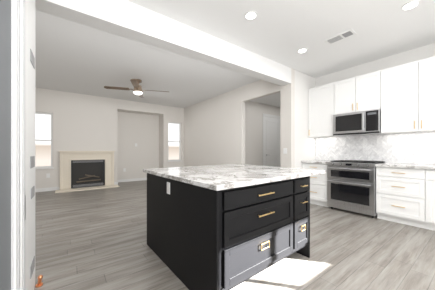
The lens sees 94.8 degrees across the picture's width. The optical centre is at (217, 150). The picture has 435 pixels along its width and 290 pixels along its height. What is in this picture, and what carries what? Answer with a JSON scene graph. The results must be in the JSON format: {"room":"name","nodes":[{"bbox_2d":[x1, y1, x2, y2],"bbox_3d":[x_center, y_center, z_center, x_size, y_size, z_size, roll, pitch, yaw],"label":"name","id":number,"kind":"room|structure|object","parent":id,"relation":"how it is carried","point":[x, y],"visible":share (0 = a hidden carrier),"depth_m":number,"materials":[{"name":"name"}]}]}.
{"room":"kitchen","nodes":[
{"label":"kitchen","id":0,"kind":"room"},
{"bbox_2d":[34,180,434,289],"bbox_3d":[0.249,1.180,3.968,8.300,0.060,10.300,0,0,-36],"label":"floor","id":1,"kind":"structure","parent":0,"point":[95,239],"depth_m":2.25,"materials":[{"name":"grey wood"}]},
{"bbox_2d":[35,275,42,287],"bbox_3d":[-1.507,1.099,1.692,0.052,0.103,0.078,0,0,-36],"label":"doorstop","id":2,"kind":"object","parent":1,"relation":"on","point":[39,283],"visible":1,"depth_m":1.68,"materials":[{"name":"orange metal"}]},
{"bbox_2d":[55,151,118,192],"bbox_3d":[-3.868,0.583,6.026,1.580,1.135,0.500,0,0,-36],"label":"fireplace","id":3,"kind":"object","parent":1,"relation":"on","point":[86,170],"visible":1,"depth_m":6.13,"materials":[{"name":"beige stone"}]},
{"bbox_2d":[145,172,309,289],"bbox_3d":[0.069,0.708,2.292,1.323,0.885,1.490,0,0,-36],"label":"kitchen island","id":4,"kind":"object","parent":1,"relation":"on","point":[222,227],"depth_m":1.64,"materials":[{"name":"black wood"}]},
{"bbox_2d":[143,164,325,191],"bbox_3d":[0.160,0.246,2.376,1.640,0.037,1.534,0,0,-36],"label":"island countertop","id":5,"kind":"structure","parent":4,"relation":"on","point":[206,178],"depth_m":1.90,"materials":[{"name":"white stone"}]},
{"bbox_2d":[302,164,329,207],"bbox_3d":[2.266,0.708,4.379,0.596,0.885,0.557,0,0,-36],"label":"base cabinet","id":6,"kind":"object","parent":1,"relation":"on","point":[318,183],"depth_m":4.14,"materials":[{"name":"wood"}]},
{"bbox_2d":[301,160,329,163],"bbox_3d":[2.251,0.246,4.368,0.632,0.037,0.557,0,0,-36],"label":"countertop","id":7,"kind":"structure","parent":6,"relation":"on","point":[308,161],"depth_m":4.23,"materials":[{"name":"white stone"}]},
{"bbox_2d":[327,160,385,217],"bbox_3d":[2.614,0.672,3.806,0.681,0.955,0.764,0,0,-36],"label":"range","id":8,"kind":"object","parent":1,"relation":"on","point":[351,185],"visible":0.98,"depth_m":3.60,"materials":[{"name":"silver metal"}]},
{"bbox_2d":[376,168,424,228],"bbox_3d":[3.081,0.708,3.269,0.596,0.885,0.640,0,0,-36],"label":"base cabinet","id":9,"kind":"object","parent":1,"relation":"on","point":[405,193],"depth_m":3.10,"materials":[{"name":"wood"}]},
{"bbox_2d":[375,164,434,167],"bbox_3d":[3.715,0.246,2.376,0.632,0.037,2.831,0,0,-36],"label":"countertop","id":10,"kind":"structure","parent":9,"relation":"on","point":[377,165],"depth_m":3.11,"materials":[{"name":"white stone"}]},
{"bbox_2d":[425,168,434,230],"bbox_3d":[3.519,0.708,2.673,0.596,0.885,0.960,0,0,-36],"label":"base cabinet","id":11,"kind":"object","parent":1,"relation":"on","point":[429,172],"depth_m":2.85,"materials":[{"name":"wood"}]},
{"bbox_2d":[35,43,434,189],"bbox_3d":[0.249,-0.290,3.968,7.940,2.880,9.940,0,0,-36],"label":"wall","id":12,"kind":"structure","parent":0,"point":[225,128],"depth_m":6.21,"materials":[{"name":"paint"}]},
{"bbox_2d":[0,0,25,289],"bbox_3d":[-0.740,-0.066,0.620,0.050,2.408,1.236,0,0,-36],"label":"patio door","id":13,"kind":"structure","parent":12,"relation":"in","point":[12,150],"depth_m":0.92,"materials":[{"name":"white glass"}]},
{"bbox_2d":[25,0,34,289],"bbox_3d":[-1.421,-0.080,1.512,0.021,2.460,0.520,0,0,-36],"label":"door frame","id":14,"kind":"structure","parent":12,"relation":"attached to","point":[30,142],"depth_m":1.50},
{"bbox_2d":[35,112,53,168],"bbox_3d":[-4.964,-0.275,5.592,0.620,1.590,0.150,0,0,-36],"label":"window","id":15,"kind":"structure","parent":12,"relation":"in","point":[45,167],"depth_m":5.75,"materials":[{"name":"white plastic"}]},
{"bbox_2d":[35,187,58,191],"bbox_3d":[-4.993,1.100,5.505,1.010,0.100,0.014,0,0,-36],"label":"baseboard","id":16,"kind":"structure","parent":12,"relation":"attached to","point":[57,188],"depth_m":5.64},
{"bbox_2d":[46,143,136,177],"bbox_3d":[-3.930,0.250,6.601,2.580,1.040,0.505,0,0,-36],"label":"outlet plates","id":17,"kind":"object","parent":12,"relation":"attached to","point":[48,174],"visible":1,"depth_m":7.28,"materials":[{"name":"white plastic"}]},
{"bbox_2d":[118,178,146,182],"bbox_3d":[-3.004,1.100,7.587,1.600,0.100,0.014,0,0,-36],"label":"baseboard","id":18,"kind":"structure","parent":12,"relation":"attached to","point":[135,179],"depth_m":7.44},
{"bbox_2d":[35,0,290,85],"bbox_3d":[-0.544,-1.570,2.802,5.040,0.320,0.220,0,0,-36],"label":"header","id":19,"kind":"object","parent":12,"relation":"attached to","point":[130,20],"visible":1,"depth_m":2.59,"materials":[{"name":"paint"}]},
{"bbox_2d":[167,122,180,161],"bbox_3d":[-1.720,-0.340,7.974,0.630,1.560,0.150,0,0,-36],"label":"window","id":20,"kind":"structure","parent":12,"relation":"attached to","point":[179,159],"depth_m":8.15,"materials":[{"name":"white plastic"}]},
{"bbox_2d":[263,113,279,166],"bbox_3d":[1.921,-0.045,6.945,0.960,2.390,0.074,0,0,-36],"label":"hall door","id":21,"kind":"structure","parent":12,"relation":"in","point":[271,140],"depth_m":6.94,"materials":[{"name":"white wood"}]},
{"bbox_2d":[308,82,335,137],"bbox_3d":[2.393,-0.862,4.434,0.326,1.115,0.619,0,0,-36],"label":"upper cabinet","id":22,"kind":"object","parent":12,"relation":"attached to","point":[321,99],"depth_m":4.35,"materials":[{"name":"white wood"}]},
{"bbox_2d":[336,70,379,113],"bbox_3d":[2.770,-1.077,3.921,0.326,0.685,0.770,0,0,-36],"label":"upper cabinet","id":23,"kind":"object","parent":12,"relation":"attached to","point":[362,92],"depth_m":3.78,"materials":[{"name":"white wood"}]},
{"bbox_2d":[333,109,382,135],"bbox_3d":[2.725,-0.517,3.888,0.436,0.425,0.762,0,0,-36],"label":"over-the-range microwave","id":24,"kind":"object","parent":23,"relation":"attached to","point":[366,122],"visible":0.96,"depth_m":3.75,"materials":[{"name":"silver metal"}]},
{"bbox_2d":[315,132,434,164],"bbox_3d":[3.571,-0.038,3.099,0.009,0.528,4.166,0,0,-36],"label":"tile backsplash","id":25,"kind":"structure","parent":12,"relation":"attached to","point":[413,148],"depth_m":3.76,"materials":[{"name":"white tile"}]},
{"bbox_2d":[376,56,434,133],"bbox_3d":[3.278,-0.862,3.229,0.326,1.115,1.063,0,0,-36],"label":"upper cabinet","id":26,"kind":"object","parent":12,"relation":"attached to","point":[402,97],"depth_m":3.23,"materials":[{"name":"white wood"}]},
{"bbox_2d":[35,0,434,107],"bbox_3d":[0.249,-1.700,3.968,8.300,0.260,10.300,0,0,-36],"label":"ceiling","id":27,"kind":"structure","parent":0,"point":[73,57],"depth_m":3.26,"materials":[{"name":"paint"}]},
{"bbox_2d":[104,79,168,97],"bbox_3d":[-1.955,-1.549,4.917,1.104,0.357,1.104,0,0,31],"label":"ceiling fan","id":28,"kind":"object","parent":27,"relation":"hanging from","point":[137,90],"visible":1,"depth_m":4.83,"materials":[{"name":"brown wood"}]},
{"bbox_2d":[244,11,256,19],"bbox_3d":[0.427,-1.725,2.560,0.164,0.009,0.164,0,0,-36],"label":"recessed light","id":29,"kind":"object","parent":27,"relation":"in","point":[250,15],"visible":1,"depth_m":2.55,"materials":[{"name":"white plastic"}]},
{"bbox_2d":[297,48,306,52],"bbox_3d":[1.466,-1.725,3.460,0.164,0.009,0.164,0,0,-36],"label":"recessed light","id":30,"kind":"object","parent":27,"relation":"in","point":[302,50],"visible":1,"depth_m":3.44,"materials":[{"name":"white plastic"}]},
{"bbox_2d":[324,29,355,43],"bbox_3d":[1.860,-1.723,3.042,0.180,0.014,0.380,0,0,-36],"label":"ceiling vent","id":31,"kind":"object","parent":27,"relation":"in","point":[341,36],"visible":0.96,"depth_m":3.01,"materials":[{"name":"white metal"}]},
{"bbox_2d":[401,0,419,10],"bbox_3d":[2.296,-1.725,2.381,0.164,0.009,0.164,0,0,-36],"label":"recessed light","id":32,"kind":"object","parent":27,"relation":"in","point":[410,5],"visible":1,"depth_m":2.37,"materials":[{"name":"white plastic"}]},
{"label":"outside","id":33,"kind":"structure","parent":0,"visible":0},
{"bbox_2d":[35,114,50,165],"bbox_3d":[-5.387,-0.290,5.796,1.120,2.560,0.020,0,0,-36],"label":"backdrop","id":34,"kind":"structure","parent":33,"point":[42,132],"depth_m":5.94,"materials":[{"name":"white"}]},
{"bbox_2d":[168,123,178,159],"bbox_3d":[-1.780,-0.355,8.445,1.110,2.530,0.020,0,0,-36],"label":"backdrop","id":35,"kind":"structure","parent":33,"point":[173,147],"depth_m":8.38,"materials":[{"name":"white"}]}
]}

